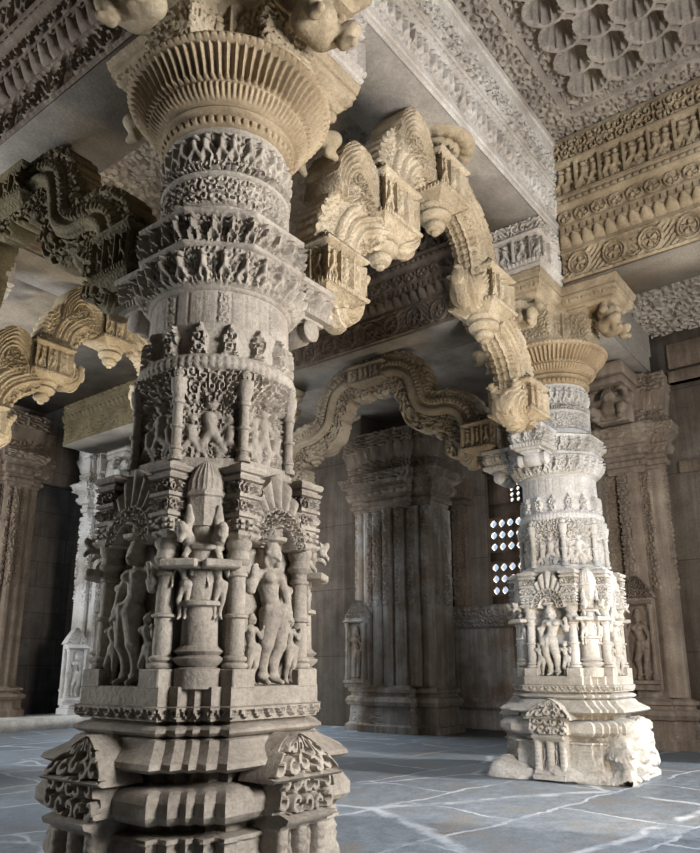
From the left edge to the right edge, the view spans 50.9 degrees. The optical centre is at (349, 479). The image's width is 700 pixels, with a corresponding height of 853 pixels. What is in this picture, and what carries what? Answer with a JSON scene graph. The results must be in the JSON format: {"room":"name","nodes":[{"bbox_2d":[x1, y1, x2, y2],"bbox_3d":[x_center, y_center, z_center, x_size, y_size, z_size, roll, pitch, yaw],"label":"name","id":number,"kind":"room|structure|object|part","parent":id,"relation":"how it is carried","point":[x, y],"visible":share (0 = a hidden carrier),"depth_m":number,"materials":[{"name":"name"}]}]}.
{"room":"house of worship","nodes":[
{"label":"house of worship","id":0,"kind":"room"},
{"bbox_2d":[0,278,137,413],"bbox_3d":[-6.509,-2.656,13.244,5.790,0.300,5.670,-11,-18,36],"label":"ceiling","id":1,"kind":"structure","parent":0,"point":[25,303],"depth_m":14.11,"materials":[{"name":"stone"}]},
{"bbox_2d":[12,405,131,714],"bbox_3d":[-8.768,0.646,15.868,1.900,9.000,11.600,-11,-18,36],"label":"wall","id":2,"kind":"structure","parent":0,"point":[48,604],"depth_m":17.92,"materials":[{"name":"grey stone"}]},
{"bbox_2d":[0,408,57,717],"bbox_3d":[-7.254,1.698,15.561,0.817,6.370,1.580,-11,-18,36],"label":"pilaster","id":3,"kind":"object","parent":2,"relation":"attached to","point":[25,461],"visible":0.98,"depth_m":15.67,"materials":[{"name":"brown stone"}]},
{"bbox_2d":[100,111,370,234],"bbox_3d":[-1.386,-4.701,10.125,5.190,0.400,5.190,-11,-18,36],"label":"ceiling","id":4,"kind":"structure","parent":0,"point":[138,173],"depth_m":10.67,"materials":[{"name":"stone"}]},
{"bbox_2d":[0,725,699,852],"bbox_3d":[-1.054,2.741,5.480,30.000,0.200,30.000,-11,-18,36],"label":"floor","id":5,"kind":"structure","parent":0,"point":[417,793],"depth_m":6.78,"materials":[{"name":"grey stone"}]},
{"bbox_2d":[1,248,19,306],"bbox_3d":[-5.437,-0.040,8.427,2.172,6.648,2.211,-11,-18,36],"label":"carved pillar","id":6,"kind":"structure","parent":5,"relation":"on","point":[11,275],"depth_m":9.70,"materials":[{"name":"grey stone"}]},
{"bbox_3d":[-5.105,-2.105,9.394,0.792,0.808,1.052,-11,-18,36],"label":"bracket arm","id":7,"kind":"part","parent":6,"relation":"part of","materials":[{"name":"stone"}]},
{"bbox_2d":[14,237,86,295],"bbox_3d":[-3.672,-3.372,11.620,1.000,1.396,5.790,-11,-18,36],"label":"beam","id":8,"kind":"structure","parent":6,"relation":"on","point":[32,268],"depth_m":10.50,"materials":[{"name":"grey stone"}]},
{"bbox_2d":[0,713,89,732],"bbox_3d":[-6.479,4.960,15.021,1.390,0.220,7.800,-11,-18,36],"label":"stone threshold","id":9,"kind":"object","parent":5,"relation":"on","point":[31,722],"visible":0.44,"depth_m":14.50,"materials":[{"name":"stone"}]},
{"bbox_2d":[56,444,131,714],"bbox_3d":[-5.548,2.158,16.493,1.520,5.940,1.440,-11,-18,36],"label":"pilaster","id":10,"kind":"object","parent":9,"relation":"on","point":[80,641],"visible":0.67,"depth_m":16.47,"materials":[{"name":"stone"}]},
{"bbox_2d":[35,0,371,852],"bbox_3d":[-0.866,-0.920,4.983,2.172,6.648,2.211,-11,-18,36],"label":"carved pillar","id":11,"kind":"structure","parent":5,"relation":"on","point":[198,696],"depth_m":4.34,"materials":[{"name":"grey stone"}]},
{"bbox_2d":[0,0,146,174],"bbox_3d":[-2.998,-4.082,7.476,5.370,2.071,1.080,-11,-18,36],"label":"beam","id":12,"kind":"structure","parent":11,"relation":"on","point":[57,89],"depth_m":6.66,"materials":[{"name":"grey stone"}]},
{"bbox_2d":[0,146,156,323],"bbox_3d":[-3.164,-2.014,7.080,4.273,2.096,0.584,-11,-18,36],"label":"arch","id":13,"kind":"object","parent":11,"relation":"on","point":[88,229],"visible":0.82,"depth_m":6.38,"materials":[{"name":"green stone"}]},
{"bbox_2d":[71,246,87,278],"bbox_3d":[-2.220,-1.820,6.274,0.313,0.252,0.313,-11,-18,36],"label":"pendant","id":14,"kind":"object","parent":13,"relation":"attached to","point":[79,257],"depth_m":6.18,"materials":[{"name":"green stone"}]},
{"bbox_3d":[-1.320,-3.009,5.855,1.052,0.808,0.792,-11,-18,36],"label":"bracket arm","id":15,"kind":"part","parent":11,"relation":"part of","materials":[{"name":"stone"}]},
{"bbox_3d":[-1.222,-3.203,5.094,0.792,0.808,1.052,-11,-18,36],"label":"bracket arm","id":16,"kind":"part","parent":11,"relation":"part of","materials":[{"name":"stone"}]},
{"bbox_3d":[-0.878,1.355,4.386,1.254,0.265,1.254,-11,-18,36],"label":"moulding","id":17,"kind":"part","parent":11,"relation":"part of","materials":[{"name":"grey stone"}]},
{"bbox_3d":[-0.436,-3.179,5.189,1.052,0.808,0.792,-11,-18,36],"label":"bracket arm","id":18,"kind":"part","parent":11,"relation":"part of","materials":[{"name":"stone"}]},
{"bbox_3d":[-0.534,-2.985,5.950,0.792,0.808,1.052,-11,-18,36],"label":"bracket arm","id":19,"kind":"part","parent":11,"relation":"part of","materials":[{"name":"stone"}]},
{"bbox_2d":[293,106,551,432],"bbox_3d":[0.899,-2.228,7.659,0.584,2.773,4.214,-11,-18,36],"label":"arch","id":20,"kind":"object","parent":11,"relation":"on","point":[369,205],"visible":0.91,"depth_m":7.18,"materials":[{"name":"beige stone"}]},
{"bbox_2d":[364,229,400,270],"bbox_3d":[0.276,-2.093,6.798,0.391,0.360,0.391,-11,-18,36],"label":"pendant","id":21,"kind":"object","parent":20,"relation":"attached to","point":[381,256],"depth_m":6.70,"materials":[{"name":"beige stone"}]},
{"bbox_2d":[420,200,452,236],"bbox_3d":[0.899,-2.738,7.790,0.391,0.360,0.391,-11,-18,36],"label":"pendant","id":22,"kind":"object","parent":20,"relation":"attached to","point":[435,215],"depth_m":7.69,"materials":[{"name":"beige stone"}]},
{"bbox_2d":[466,312,500,344],"bbox_3d":[1.522,-1.697,8.351,0.391,0.360,0.391,-11,-18,36],"label":"pendant","id":23,"kind":"object","parent":20,"relation":"attached to","point":[485,326],"depth_m":8.26,"materials":[{"name":"beige stone"}]},
{"bbox_2d":[344,0,558,236],"bbox_3d":[0.899,-4.251,8.176,1.000,1.396,5.790,-11,-18,36],"label":"beam","id":24,"kind":"structure","parent":11,"relation":"on","point":[425,56],"depth_m":7.88,"materials":[{"name":"grey stone"}]},
{"bbox_2d":[427,124,475,165],"bbox_3d":[0.944,-3.532,8.002,0.840,0.112,0.840,-11,-18,36],"label":"medallion","id":25,"kind":"object","parent":24,"relation":"attached to","point":[459,141],"visible":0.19,"depth_m":7.78,"materials":[{"name":"stone"}]},
{"bbox_2d":[294,388,304,424],"bbox_3d":[-1.906,1.083,12.825,2.172,6.648,2.211,-11,-18,36],"label":"carved pillar","id":26,"kind":"structure","parent":5,"relation":"on","point":[300,394],"depth_m":13.07,"materials":[{"name":"grey stone"}]},
{"bbox_2d":[0,286,147,448],"bbox_3d":[-3.672,-1.349,11.104,0.584,2.773,4.214,-11,-18,36],"label":"arch","id":27,"kind":"object","parent":26,"relation":"on","point":[39,364],"visible":0.48,"depth_m":10.33,"materials":[{"name":"beige stone"}]},
{"bbox_2d":[33,378,57,404],"bbox_3d":[-4.295,-1.214,10.242,0.391,0.360,0.391,-11,-18,36],"label":"pendant","id":28,"kind":"object","parent":27,"relation":"attached to","point":[43,388],"depth_m":10.15,"materials":[{"name":"beige stone"}]},
{"bbox_2d":[97,345,122,368],"bbox_3d":[-3.672,-1.859,11.234,0.391,0.360,0.391,-11,-18,36],"label":"pendant","id":29,"kind":"object","parent":27,"relation":"attached to","point":[109,355],"depth_m":11.14,"materials":[{"name":"beige stone"}]},
{"bbox_2d":[62,379,136,453],"bbox_3d":[-4.195,-2.037,15.485,4.990,2.071,1.080,-11,-18,36],"label":"beam","id":30,"kind":"structure","parent":26,"relation":"on","point":[103,421],"depth_m":15.80,"materials":[{"name":"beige stone"}]},
{"bbox_3d":[-1.550,-0.975,13.823,0.792,0.808,1.052,-11,-18,36],"label":"bracket arm","id":31,"kind":"part","parent":26,"relation":"part of","materials":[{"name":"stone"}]},
{"bbox_3d":[-1.452,-1.169,13.061,1.052,0.808,0.792,-11,-18,36],"label":"bracket arm","id":32,"kind":"part","parent":26,"relation":"part of","materials":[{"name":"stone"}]},
{"bbox_2d":[453,603,519,729],"bbox_3d":[2.727,3.900,15.355,2.490,2.440,1.060,-11,-18,36],"label":"wall","id":33,"kind":"structure","parent":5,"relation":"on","point":[485,649],"depth_m":14.98,"materials":[{"name":"brown stone"}]},
{"bbox_2d":[450,478,475,605],"bbox_3d":[2.498,1.523,16.473,0.600,3.000,0.560,-11,-18,36],"label":"window post","id":34,"kind":"object","parent":33,"relation":"on","point":[466,490],"visible":0.89,"depth_m":16.40,"materials":[{"name":"brown stone"}]},
{"bbox_2d":[462,215,660,787],"bbox_3d":[2.664,0.235,9.373,2.172,6.713,2.211,-11,-18,36],"label":"carved pillar","id":35,"kind":"structure","parent":5,"relation":"on","point":[570,720],"depth_m":8.81,"materials":[{"name":"stone"}]},
{"bbox_2d":[289,225,476,391],"bbox_3d":[0.391,-2.919,12.029,4.950,2.071,1.080,-11,-18,36],"label":"beam","id":36,"kind":"structure","parent":35,"relation":"on","point":[407,311],"depth_m":11.18,"materials":[{"name":"brown stone"}]},
{"bbox_2d":[290,351,509,483],"bbox_3d":[0.391,-0.883,11.509,4.273,2.096,0.584,-11,-18,36],"label":"arch","id":37,"kind":"object","parent":35,"relation":"on","point":[457,413],"visible":0.82,"depth_m":11.15,"materials":[{"name":"beige stone"}]},
{"bbox_2d":[307,451,324,466],"bbox_3d":[-0.552,-0.327,12.124,0.313,0.252,0.313,-11,-18,36],"label":"pendant","id":38,"kind":"object","parent":37,"relation":"attached to","point":[314,458],"depth_m":12.04,"materials":[{"name":"beige stone"}]},
{"bbox_2d":[431,422,447,439],"bbox_3d":[1.334,-0.690,10.702,0.313,0.252,0.313,-11,-18,36],"label":"pendant","id":39,"kind":"object","parent":37,"relation":"attached to","point":[440,429],"depth_m":10.61,"materials":[{"name":"beige stone"}]},
{"bbox_3d":[2.234,-1.878,10.284,1.052,0.808,0.792,-11,-18,36],"label":"bracket arm","id":40,"kind":"part","parent":35,"relation":"part of","materials":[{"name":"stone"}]},
{"bbox_3d":[2.332,-2.073,9.522,0.792,0.808,1.052,-11,-18,36],"label":"bracket arm","id":41,"kind":"part","parent":35,"relation":"part of","materials":[{"name":"stone"}]},
{"bbox_3d":[2.676,2.486,8.815,1.254,0.265,1.254,-11,-18,36],"label":"moulding","id":42,"kind":"part","parent":35,"relation":"part of","materials":[{"name":"stone"}]},
{"bbox_3d":[3.118,-2.048,9.617,1.052,0.808,0.792,-11,-18,36],"label":"bracket arm","id":43,"kind":"part","parent":35,"relation":"part of","materials":[{"name":"stone"}]},
{"bbox_2d":[561,257,650,373],"bbox_3d":[3.852,-2.985,11.771,0.860,2.071,2.990,-11,-18,36],"label":"beam","id":44,"kind":"structure","parent":35,"relation":"on","point":[634,351],"depth_m":11.82,"materials":[{"name":"beige stone"}]},
{"bbox_2d":[553,77,699,294],"bbox_3d":[4.579,-3.725,8.873,3.980,2.071,1.080,-11,-18,36],"label":"beam","id":45,"kind":"structure","parent":35,"relation":"on","point":[627,190],"depth_m":9.12,"materials":[{"name":"stone"}]},
{"bbox_2d":[311,416,389,725],"bbox_3d":[-1.530,1.447,19.006,6.350,9.000,2.400,-11,-18,36],"label":"wall","id":46,"kind":"structure","parent":0,"point":[331,601],"depth_m":16.26,"materials":[{"name":"grey stone"}]},
{"bbox_2d":[337,424,465,735],"bbox_3d":[0.988,1.988,14.938,2.430,5.940,1.420,-11,-18,36],"label":"pilaster","id":47,"kind":"object","parent":46,"relation":"attached to","point":[401,481],"visible":1,"depth_m":14.52,"materials":[{"name":"brown stone"}]},
{"bbox_2d":[293,341,493,431],"bbox_3d":[-0.314,-1.706,16.357,11.580,0.300,5.390,-11,-18,36],"label":"ceiling","id":48,"kind":"structure","parent":0,"point":[454,367],"depth_m":14.96,"materials":[{"name":"stone"}]},
{"bbox_2d":[447,431,522,605],"bbox_3d":[3.741,0.746,16.262,5.450,9.000,0.400,-11,-18,36],"label":"wall","id":49,"kind":"structure","parent":0,"point":[478,543],"depth_m":16.57,"materials":[{"name":"grey stone"}]},
{"bbox_2d":[484,473,521,603],"bbox_3d":[3.490,1.367,16.266,1.000,3.200,0.100,-11,-18,36],"label":"window","id":50,"kind":"structure","parent":49,"relation":"in","point":[500,506],"depth_m":16.31,"materials":[{"name":"brown stone"}]},
{"bbox_2d":[452,0,699,140],"bbox_3d":[1.526,-6.549,3.879,6.200,0.890,13.090,-11,-18,36],"label":"ceiling","id":51,"kind":"structure","parent":0,"point":[578,65],"depth_m":8.55,"materials":[{"name":"stone"}]},
{"bbox_2d":[627,276,699,338],"bbox_3d":[6.013,-3.220,10.227,4.480,0.400,3.190,-11,-18,36],"label":"ceiling","id":52,"kind":"structure","parent":0,"point":[664,310],"depth_m":11.68,"materials":[{"name":"stone"}]},
{"bbox_2d":[649,326,699,722],"bbox_3d":[7.248,-0.602,10.980,6.820,9.000,0.500,-11,-18,36],"label":"wall","id":53,"kind":"structure","parent":0,"point":[684,402],"depth_m":11.89,"materials":[{"name":"stone"}]},
{"bbox_2d":[587,359,699,751],"bbox_3d":[4.448,1.162,11.705,1.680,5.940,1.460,-11,-18,36],"label":"pilaster","id":54,"kind":"object","parent":53,"relation":"attached to","point":[629,410],"visible":0.79,"depth_m":11.81,"materials":[{"name":"brown stone"}]},
{"bbox_2d":[665,337,699,473],"bbox_3d":[7.856,-1.674,10.321,6.350,2.250,0.180,-11,-18,36],"label":"trim","id":55,"kind":"structure","parent":53,"relation":"attached to","point":[685,353],"depth_m":12.18,"materials":[{"name":"brown stone"}]}
]}

